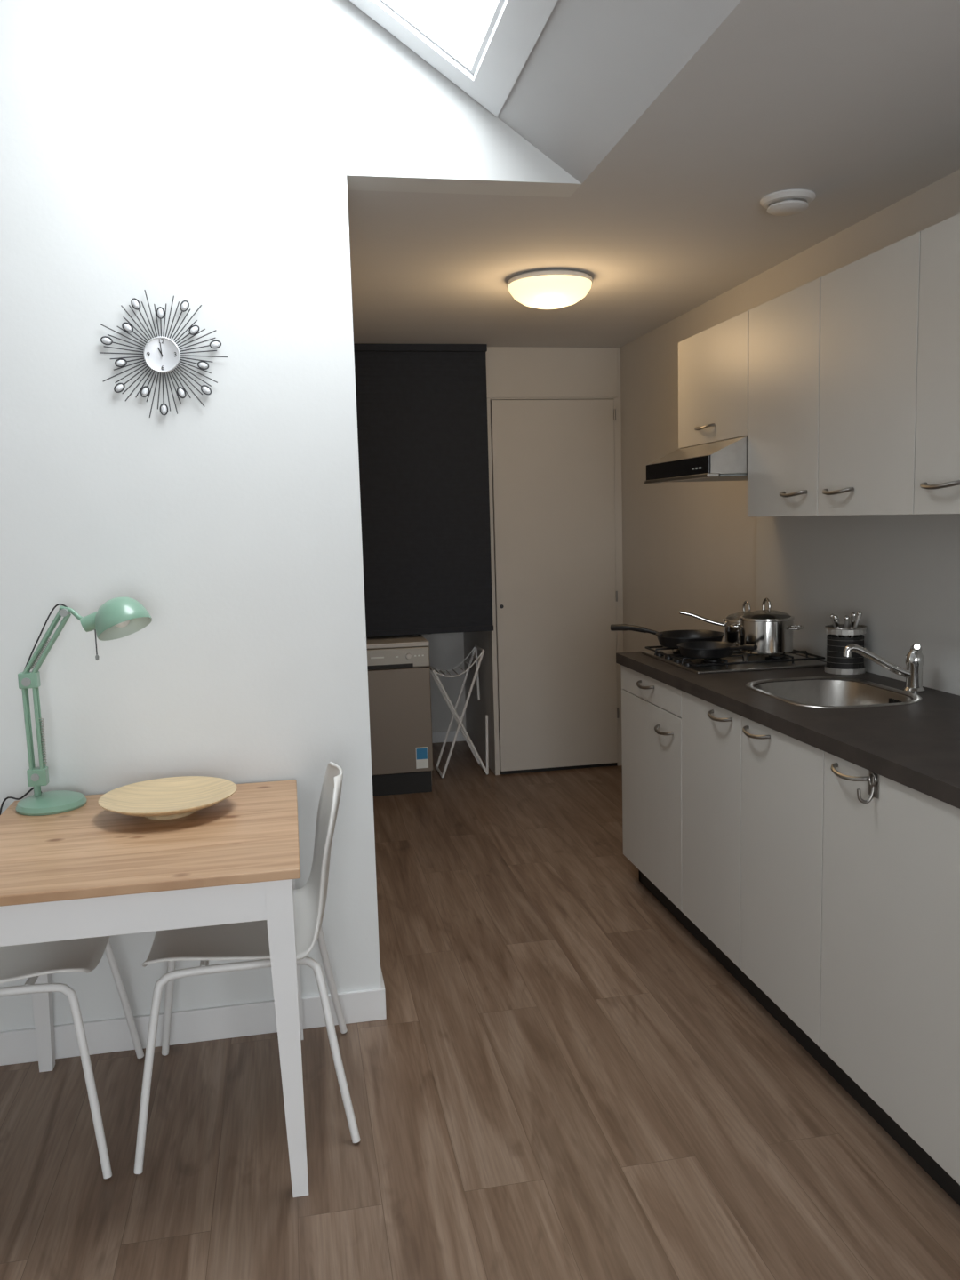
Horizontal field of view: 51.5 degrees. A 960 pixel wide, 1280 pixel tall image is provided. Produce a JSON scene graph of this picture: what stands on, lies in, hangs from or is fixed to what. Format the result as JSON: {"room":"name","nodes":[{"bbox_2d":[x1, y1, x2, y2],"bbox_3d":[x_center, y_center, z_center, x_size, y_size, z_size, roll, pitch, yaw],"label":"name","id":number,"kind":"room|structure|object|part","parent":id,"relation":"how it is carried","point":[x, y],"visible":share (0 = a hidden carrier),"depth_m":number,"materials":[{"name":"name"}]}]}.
{"room":"kitchen","nodes":[
{"label":"kitchen","id":0,"kind":"room"},
{"bbox_2d":[0,0,581,1031],"bbox_3d":[-1.708,-0.784,2.524,4.061,3.973,0.120,-3,7,-11],"label":"wall","id":1,"kind":"structure","parent":0,"point":[209,154],"depth_m":2.67,"materials":[{"name":"paint"}]},
{"bbox_2d":[99,289,227,417],"bbox_3d":[-0.833,-0.753,2.627,0.324,0.328,0.016,-3,7,-11],"label":"wall clock","id":2,"kind":"object","parent":1,"relation":"attached to","point":[162,355],"visible":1,"depth_m":2.62,"materials":[{"name":"silver metal"}]},
{"bbox_2d":[0,987,386,1065],"bbox_3d":[-1.957,1.164,2.637,3.418,0.095,0.012,-3,7,-11],"label":"baseboard","id":3,"kind":"structure","parent":1,"relation":"attached to","point":[17,1046],"depth_m":2.85,"materials":[{"name":"white wood"}]},
{"bbox_2d":[421,632,466,732],"bbox_3d":[-0.603,-0.500,6.439,1.079,2.390,0.100,-3,7,-11],"label":"wall","id":4,"kind":"structure","parent":0,"point":[446,650],"depth_m":6.55,"materials":[{"name":"paint"}]},
{"bbox_2d":[432,729,466,743],"bbox_3d":[-0.530,0.656,6.532,0.899,0.070,0.012,-3,7,-11],"label":"baseboard","id":5,"kind":"structure","parent":4,"relation":"attached to","point":[437,737],"depth_m":6.58,"materials":[{"name":"white wood"}]},
{"bbox_2d":[463,631,492,770],"bbox_3d":[-0.013,-0.471,6.075,0.060,2.390,0.840,-3,7,-11],"label":"wall","id":6,"kind":"structure","parent":0,"point":[476,710],"depth_m":6.10,"materials":[{"name":"paint"}]},
{"bbox_2d":[0,740,959,1279],"bbox_3d":[-1.004,1.290,2.110,5.280,0.080,8.800,-3,7,-11],"label":"floor","id":7,"kind":"structure","parent":0,"point":[559,1080],"depth_m":2.44,"materials":[{"name":"brown wood"}]},
{"bbox_2d":[0,936,143,1178],"bbox_3d":[-1.156,0.788,2.421,0.525,0.842,0.543,-3,7,-11],"label":"dining chair","id":8,"kind":"object","parent":7,"relation":"on","point":[34,960],"visible":0.6,"depth_m":2.33,"materials":[{"name":"white metal"}]},
{"bbox_2d":[0,779,308,1197],"bbox_3d":[-0.804,0.827,2.425,0.747,0.750,0.745,-3,7,-11],"label":"dining table","id":9,"kind":"object","parent":7,"relation":"on","point":[90,870],"visible":0.88,"depth_m":2.14,"materials":[{"name":"brown wood"}]},
{"bbox_3d":[-1.187,0.817,2.684,0.056,0.728,0.056,-3,7,-11],"label":"leg","id":10,"kind":"part","parent":9,"relation":"part of","materials":[{"name":"white wood"}]},
{"bbox_2d":[0,596,151,815],"bbox_3d":[-1.149,0.478,2.619,0.663,1.177,0.172,0,7,12],"label":"desk lamp","id":11,"kind":"object","parent":9,"relation":"on","point":[117,618],"visible":1,"depth_m":2.55,"materials":[{"name":"green metal"}]},
{"bbox_3d":[-1.313,0.728,2.684,0.329,0.673,0.025,-2,7,-1],"label":"power cord","id":12,"kind":"part","parent":11,"relation":"part of","materials":[{"name":"black rubber"}]},
{"bbox_3d":[-1.158,0.388,2.605,0.018,0.042,0.017,-3,7,-11],"label":"post","id":13,"kind":"part","parent":11,"relation":"part of","materials":[{"name":"green metal"}]},
{"bbox_2d":[80,611,96,631],"bbox_3d":[-0.981,-0.046,2.521,0.058,0.052,0.040,-3,7,-11],"label":"socket","id":14,"kind":"object","parent":11,"relation":"attached to","point":[88,622],"depth_m":2.50,"materials":[{"name":"green metal"}]},
{"bbox_3d":[-0.985,0.001,2.552,0.003,0.075,0.003,-3,7,-11],"label":"pull chain","id":15,"kind":"part","parent":11,"relation":"part of","materials":[{"name":"metal"}]},
{"bbox_3d":[-0.909,-0.055,2.519,0.046,0.046,0.046,-3,7,-11],"label":"bulb","id":16,"kind":"part","parent":11,"relation":"part of","materials":[{"name":"white glass"}]},
{"bbox_3d":[-0.901,-0.053,2.514,0.136,0.112,0.136,-3,7,-11],"label":"lamp shade","id":17,"kind":"part","parent":11,"relation":"part of","materials":[{"name":"green metal"}]},
{"bbox_3d":[-0.900,-0.051,2.514,0.133,0.109,0.134,-3,7,-11],"label":"lamp shade","id":18,"kind":"part","parent":11,"relation":"part of","materials":[{"name":"green metal"}]},
{"bbox_2d":[98,776,236,819],"bbox_3d":[-0.785,0.411,2.516,0.334,0.051,0.334,-3,7,-11],"label":"wooden bowl","id":19,"kind":"object","parent":9,"relation":"on","point":[172,797],"visible":1,"depth_m":2.54,"materials":[{"name":"brown wood"}]},
{"bbox_3d":[-0.420,0.859,2.169,0.056,0.728,0.056,-3,7,-11],"label":"leg","id":20,"kind":"part","parent":9,"relation":"part of","materials":[{"name":"white wood"}]},
{"bbox_3d":[-0.544,0.784,2.806,0.056,0.728,0.056,-3,7,-11],"label":"leg","id":21,"kind":"part","parent":9,"relation":"part of","materials":[{"name":"white wood"}]},
{"bbox_2d":[133,761,359,1174],"bbox_3d":[-0.595,0.759,2.527,0.525,0.842,0.543,-3,7,-11],"label":"dining chair","id":22,"kind":"object","parent":7,"relation":"on","point":[246,940],"visible":0.84,"depth_m":2.40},
{"bbox_3d":[-0.594,0.960,2.551,0.516,0.436,0.543,-3,7,-11],"label":"chair frame","id":23,"kind":"part","parent":22,"relation":"part of","materials":[{"name":"white metal"}]},
{"bbox_2d":[366,633,433,796],"bbox_3d":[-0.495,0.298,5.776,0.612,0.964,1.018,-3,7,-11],"label":"dishwasher","id":24,"kind":"object","parent":7,"relation":"on","point":[398,668],"visible":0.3,"depth_m":5.30,"materials":[{"name":"white metal"}]},
{"bbox_3d":[-0.547,-0.004,5.529,0.450,0.025,0.590,-3,7,-11],"label":"lid","id":25,"kind":"part","parent":24,"relation":"part of","materials":[{"name":"white plastic"}]},
{"bbox_3d":[-0.491,0.097,5.262,0.450,0.107,0.034,-3,7,-11],"label":"control panel","id":26,"kind":"part","parent":24,"relation":"part of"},
{"bbox_3d":[-0.482,0.435,5.306,0.450,0.565,0.030,-3,7,-11],"label":"door","id":27,"kind":"part","parent":24,"relation":"part of","materials":[{"name":"white metal"}]},
{"bbox_3d":[-0.376,0.086,5.259,0.032,0.032,0.013,-3,7,-11],"label":"program knob","id":28,"kind":"part","parent":24,"relation":"part of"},
{"bbox_2d":[429,645,488,777],"bbox_3d":[-0.129,0.407,5.751,0.310,0.723,0.245,-3,7,-11],"label":"drying rack","id":29,"kind":"object","parent":7,"relation":"on","point":[459,721],"visible":0.95,"depth_m":5.69,"materials":[{"name":"white metal"}]},
{"bbox_2d":[499,762,616,774],"bbox_3d":[0.456,0.744,5.809,0.704,0.018,0.055,-3,7,-11],"label":"threshold","id":30,"kind":"object","parent":7,"relation":"on","point":[612,764],"depth_m":5.78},
{"bbox_2d":[621,664,959,1206],"bbox_3d":[1.107,0.673,2.695,0.648,0.884,2.721,-3,7,-11],"label":"base cabinet","id":31,"kind":"object","parent":7,"relation":"on","point":[839,914],"visible":0.94,"depth_m":2.50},
{"bbox_3d":[0.621,0.176,3.621,0.018,0.097,0.611,-3,7,-11],"label":"drawer","id":32,"kind":"part","parent":31,"relation":"part of","materials":[{"name":"white laminate"}]},
{"bbox_3d":[0.632,0.562,3.668,0.018,0.673,0.611,-3,7,-11],"label":"door","id":33,"kind":"part","parent":31,"relation":"part of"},
{"bbox_3d":[0.732,0.573,3.143,0.018,0.774,0.445,-3,7,-11],"label":"door","id":34,"kind":"part","parent":31,"relation":"part of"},
{"bbox_3d":[0.817,0.625,2.704,0.018,0.774,0.449,-3,7,-11],"label":"door","id":35,"kind":"part","parent":31,"relation":"part of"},
{"bbox_2d":[616,651,959,808],"bbox_3d":[1.105,0.212,2.649,0.628,0.040,2.738,-3,7,-11],"label":"countertop","id":36,"kind":"structure","parent":31,"relation":"on","point":[916,746],"depth_m":2.57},
{"bbox_2d":[641,645,826,673],"bbox_3d":[0.922,0.053,3.662,0.490,0.036,0.550,-3,7,-11],"label":"gas hob","id":37,"kind":"object","parent":36,"relation":"in","point":[738,661],"visible":0.65,"depth_m":3.49,"materials":[{"name":"metal"}]},
{"bbox_3d":[0.676,0.051,3.748,0.030,0.017,0.030,-3,7,-11],"label":"knob","id":38,"kind":"part","parent":37,"relation":"part of","materials":[{"name":"black plastic"}]},
{"bbox_2d":[610,624,724,648],"bbox_3d":[0.708,-0.014,3.792,0.436,0.072,0.257,0,7,12],"label":"frying pan","id":39,"kind":"object","parent":37,"relation":"on","point":[670,638],"visible":0.87,"depth_m":3.86,"materials":[{"name":"black metal"}]},
{"bbox_3d":[0.615,-0.038,3.898,0.212,0.046,0.025,2,8,28],"label":"pan handle","id":40,"kind":"part","parent":39,"relation":"part of","materials":[{"name":"black plastic"}]},
{"bbox_3d":[0.711,0.071,3.572,0.030,0.017,0.030,-3,7,-11],"label":"knob","id":41,"kind":"part","parent":37,"relation":"part of","materials":[{"name":"black plastic"}]},
{"bbox_3d":[0.728,0.082,3.484,0.030,0.017,0.030,-3,7,-11],"label":"knob","id":42,"kind":"part","parent":37,"relation":"part of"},
{"bbox_2d":[679,600,750,645],"bbox_3d":[0.947,-0.067,3.798,0.327,0.163,0.181,-3,7,-11],"label":"saucepan","id":43,"kind":"object","parent":37,"relation":"on","point":[732,635],"visible":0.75,"depth_m":3.79,"materials":[{"name":"silver metal"}]},
{"bbox_3d":[0.855,-0.083,3.834,0.170,0.067,0.017,0,7,10],"label":"long handle","id":44,"kind":"part","parent":43,"relation":"part of","materials":[{"name":"silver metal"}]},
{"bbox_2d":[722,617,739,645],"bbox_3d":[1.021,-0.035,3.815,0.178,0.090,0.178,-3,7,-11],"label":"pot","id":45,"kind":"object","parent":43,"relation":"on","point":[732,635],"depth_m":3.77,"materials":[{"name":"silver metal"}]},
{"bbox_3d":[1.018,-0.129,3.803,0.010,0.045,0.055,-3,7,-11],"label":"lid knob","id":46,"kind":"part","parent":43,"relation":"part of","materials":[{"name":"silver metal"}]},
{"bbox_2d":[676,640,757,658],"bbox_3d":[0.808,0.032,3.470,0.211,0.055,0.281,-3,7,-11],"label":"frying pan","id":47,"kind":"object","parent":37,"relation":"on","point":[699,649],"visible":1,"depth_m":3.44,"materials":[{"name":"black metal"}]},
{"bbox_3d":[0.895,0.026,3.396,0.019,0.031,0.109,-7,9,-37],"label":"pan handle","id":48,"kind":"part","parent":47,"relation":"part of","materials":[{"name":"black plastic"}]},
{"bbox_2d":[729,597,804,654],"bbox_3d":[1.025,-0.055,3.562,0.228,0.193,0.212,-3,7,-11],"label":"cooking pot","id":49,"kind":"object","parent":37,"relation":"on","point":[772,634],"visible":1,"depth_m":3.49,"materials":[{"name":"silver metal"}]},
{"bbox_3d":[0.930,-0.052,3.619,0.039,0.009,0.081,3,8,30],"label":"handle","id":50,"kind":"part","parent":49,"relation":"part of","materials":[{"name":"silver metal"}]},
{"bbox_3d":[1.023,-0.129,3.553,0.010,0.045,0.055,-3,7,-11],"label":"lid knob","id":51,"kind":"part","parent":49,"relation":"part of","materials":[{"name":"silver metal"}]},
{"bbox_3d":[1.026,-0.019,3.566,0.192,0.120,0.192,-3,7,-11],"label":"pot","id":52,"kind":"part","parent":49,"relation":"part of","materials":[{"name":"silver metal"}]},
{"bbox_3d":[1.120,-0.044,3.507,0.039,0.009,0.081,3,8,30],"label":"handle","id":53,"kind":"part","parent":49,"relation":"part of","materials":[{"name":"silver metal"}]},
{"bbox_2d":[745,676,922,708],"bbox_3d":[1.045,0.227,2.979,0.394,0.154,0.494,-3,7,-11],"label":"sink","id":54,"kind":"object","parent":36,"relation":"in","point":[813,693],"depth_m":3.17,"materials":[{"name":"silver metal"}]},
{"bbox_2d":[842,642,924,693],"bbox_3d":[1.186,0.084,2.894,0.247,0.150,0.084,-3,7,-11],"label":"faucet","id":55,"kind":"object","parent":36,"relation":"on","point":[915,659],"visible":1,"depth_m":2.90,"materials":[{"name":"silver metal"}]},
{"bbox_3d":[1.164,0.063,2.910,0.213,0.111,0.023,-2,7,-5],"label":"spout","id":56,"kind":"part","parent":55,"relation":"part of","materials":[{"name":"silver metal"}]},
{"bbox_3d":[1.272,0.026,2.896,0.034,0.038,0.074,0,7,11],"label":"lever","id":57,"kind":"part","parent":55,"relation":"part of","materials":[{"name":"silver metal"}]},
{"bbox_2d":[824,610,867,674],"bbox_3d":[1.210,0.005,3.297,0.134,0.204,0.134,-3,7,-11],"label":"utensil holder","id":58,"kind":"object","parent":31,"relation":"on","point":[841,636],"visible":0.87,"depth_m":3.26,"materials":[{"name":"metal"}]},
{"bbox_3d":[1.195,0.006,3.310,0.062,0.173,0.018,2,8,25],"label":"utensil stem","id":59,"kind":"part","parent":58,"relation":"part of","materials":[{"name":"metal"}]},
{"bbox_3d":[1.191,0.008,3.293,0.062,0.173,0.017,-5,8,-27],"label":"utensil stem","id":60,"kind":"part","parent":58,"relation":"part of","materials":[{"name":"silver metal"}]},
{"bbox_3d":[1.203,0.010,3.279,0.035,0.173,0.057,-3,7,-11],"label":"utensil stem","id":61,"kind":"part","parent":58,"relation":"part of","materials":[{"name":"metal"}]},
{"bbox_3d":[1.218,0.004,3.279,0.018,0.183,0.062,-3,7,-11],"label":"utensil stem","id":62,"kind":"part","parent":58,"relation":"part of","materials":[{"name":"silver metal"}]},
{"bbox_3d":[1.229,0.003,3.289,0.055,0.183,0.039,-3,7,-11],"label":"utensil stem","id":63,"kind":"part","parent":58,"relation":"part of","materials":[{"name":"metal"}]},
{"bbox_2d":[856,770,879,803],"bbox_3d":[0.861,0.329,2.223,0.044,0.074,0.036,-3,7,-11],"label":"towel hook","id":64,"kind":"object","parent":31,"relation":"attached to","point":[873,778],"visible":1,"depth_m":2.22,"materials":[{"name":"metal"}]},
{"bbox_3d":[0.862,0.336,2.222,0.044,0.062,0.008,-3,7,-11],"label":"arm","id":65,"kind":"part","parent":64,"relation":"part of","materials":[{"name":"metal"}]},
{"bbox_3d":[0.880,0.321,2.225,0.002,0.060,0.036,-3,7,-11],"label":"plate","id":66,"kind":"part","parent":64,"relation":"part of","materials":[{"name":"metal"}]},
{"bbox_3d":[0.917,0.685,2.189,0.018,0.774,0.599,-3,7,-11],"label":"door","id":67,"kind":"part","parent":31,"relation":"part of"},
{"bbox_2d":[487,346,620,399],"bbox_3d":[0.397,-1.481,5.554,0.775,0.281,0.100,-3,7,-11],"label":"wall","id":68,"kind":"structure","parent":0,"point":[618,348],"depth_m":5.53,"materials":[{"name":"white paint"}]},
{"bbox_2d":[487,399,499,775],"bbox_3d":[0.063,-0.277,5.630,0.026,2.109,0.100,-3,7,-11],"label":"trim","id":69,"kind":"structure","parent":68,"relation":"attached to","point":[492,635],"depth_m":5.63,"materials":[{"name":"white wood"}]},
{"bbox_2d":[485,347,617,398],"bbox_3d":[0.399,-1.477,5.498,0.753,0.269,0.010,-3,7,-11],"label":"transom panel","id":70,"kind":"object","parent":68,"relation":"attached to","point":[511,372],"depth_m":5.49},
{"bbox_2d":[490,399,617,771],"bbox_3d":[0.436,-0.299,5.652,0.708,2.083,0.054,-3,7,-11],"label":"door","id":71,"kind":"structure","parent":68,"relation":"in","point":[553,460],"depth_m":5.63,"materials":[{"name":"white wood"}]},
{"bbox_3d":[0.755,-1.263,5.579,0.012,0.060,0.011,-3,7,-11],"label":"hinge","id":72,"kind":"part","parent":71,"relation":"part of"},
{"bbox_2d":[403,0,741,183],"bbox_3d":[-1.257,-1.793,-0.141,4.061,1.823,5.015,-3,7,-11],"label":"ceiling","id":73,"kind":"structure","parent":0,"point":[594,68],"depth_m":2.29,"materials":[{"name":"white paint"}]},
{"bbox_2d":[349,0,557,116],"bbox_3d":[-0.270,-1.659,2.108,0.818,0.635,0.995,-3,7,-11],"label":"window","id":74,"kind":"structure","parent":73,"relation":"in","point":[519,24],"depth_m":2.54,"materials":[{"name":"white wood"}]},
{"bbox_2d":[380,0,504,74],"bbox_3d":[-0.270,-1.657,2.117,0.660,0.488,0.812,-3,7,-11],"label":"skylight sash","id":75,"kind":"object","parent":74,"relation":"attached to","point":[471,65],"visible":1,"depth_m":2.55,"materials":[{"name":"white wood"}]},
{"bbox_2d":[347,0,959,347],"bbox_3d":[0.529,-1.269,2.159,1.794,0.120,8.700,-3,7,-11],"label":"ceiling","id":76,"kind":"structure","parent":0,"point":[854,104],"depth_m":2.90,"materials":[{"name":"paint"}]},
{"bbox_2d":[353,343,493,637],"bbox_3d":[-0.382,-0.798,5.370,0.886,1.547,0.060,-3,7,-11],"label":"roller blind","id":77,"kind":"object","parent":76,"relation":"hanging from","point":[421,409],"visible":0.68,"depth_m":5.38,"materials":[{"name":"fabric"}]},
{"bbox_2d":[506,269,592,309],"bbox_3d":[0.274,-1.360,3.903,0.336,0.110,0.336,-3,7,-11],"label":"ceiling light","id":78,"kind":"object","parent":76,"relation":"attached to","point":[543,289],"depth_m":3.79,"materials":[{"name":"white glass"}]},
{"bbox_2d":[760,189,815,215],"bbox_3d":[0.917,-1.299,2.969,0.160,0.039,0.160,-3,7,-11],"label":"ceiling vent","id":79,"kind":"object","parent":76,"relation":"attached to","point":[788,202],"depth_m":2.93,"materials":[{"name":"white plastic"}]},
{"bbox_2d":[620,168,959,652],"bbox_3d":[1.492,-0.131,2.480,0.100,2.510,8.700,-3,7,-11],"label":"wall","id":80,"kind":"structure","parent":0,"point":[691,547],"depth_m":4.72,"materials":[{"name":"paint"}]},
{"bbox_2d":[613,399,623,766],"bbox_3d":[0.791,-0.314,5.768,0.041,2.109,0.100,-3,7,-11],"label":"trim","id":81,"kind":"structure","parent":80,"relation":"attached to","point":[616,402],"depth_m":5.69,"materials":[{"name":"white wood"}]},
{"bbox_2d":[678,213,959,516],"bbox_3d":[1.159,-0.677,2.704,0.413,0.663,2.389,-3,7,-11],"label":"upper cabinet","id":82,"kind":"object","parent":80,"relation":"attached to","point":[843,386],"visible":1,"depth_m":2.68,"materials":[{"name":"laminate"}]},
{"bbox_2d":[644,436,748,483],"bbox_3d":[0.941,-0.645,3.585,0.518,0.130,0.592,-3,7,-11],"label":"range hood","id":83,"kind":"object","parent":82,"relation":"attached to","point":[725,460],"visible":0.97,"depth_m":3.38,"materials":[{"name":"metal"}]},
{"bbox_3d":[0.696,-0.608,3.542,0.007,0.058,0.584,-3,7,-11],"label":"panel","id":84,"kind":"part","parent":83,"relation":"part of","materials":[{"name":"black plastic"}]},
{"bbox_3d":[0.825,-0.903,3.533,0.018,0.398,0.593,-3,7,-11],"label":"door","id":85,"kind":"part","parent":82,"relation":"part of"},
{"bbox_3d":[0.927,-0.712,3.042,0.018,0.663,0.442,-3,7,-11],"label":"door","id":86,"kind":"part","parent":82,"relation":"part of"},
{"bbox_3d":[1.012,-0.660,2.606,0.018,0.663,0.446,-3,7,-11],"label":"door","id":87,"kind":"part","parent":82,"relation":"part of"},
{"bbox_3d":[1.098,-0.609,2.167,0.018,0.663,0.447,-3,7,-11],"label":"door","id":88,"kind":"part","parent":82,"relation":"part of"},
{"bbox_2d":[756,513,959,695],"bbox_3d":[1.392,-0.162,2.698,0.012,0.675,2.770,-3,7,-11],"label":"backsplash","id":89,"kind":"structure","parent":80,"relation":"attached to","point":[901,572],"depth_m":3.24,"materials":[{"name":"white paint"}]},
{"bbox_3d":[-0.735,-0.271,4.612,0.120,2.390,3.465,-3,7,-11],"label":"wall","id":90,"kind":"structure","parent":0,"visible":0},
{"bbox_2d":[379,964,384,987],"bbox_3d":[-0.494,0.952,4.023,0.012,0.095,2.185,-3,7,-11],"label":"baseboard","id":91,"kind":"structure","parent":90,"relation":"attached to","point":[382,985],"depth_m":2.99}
]}

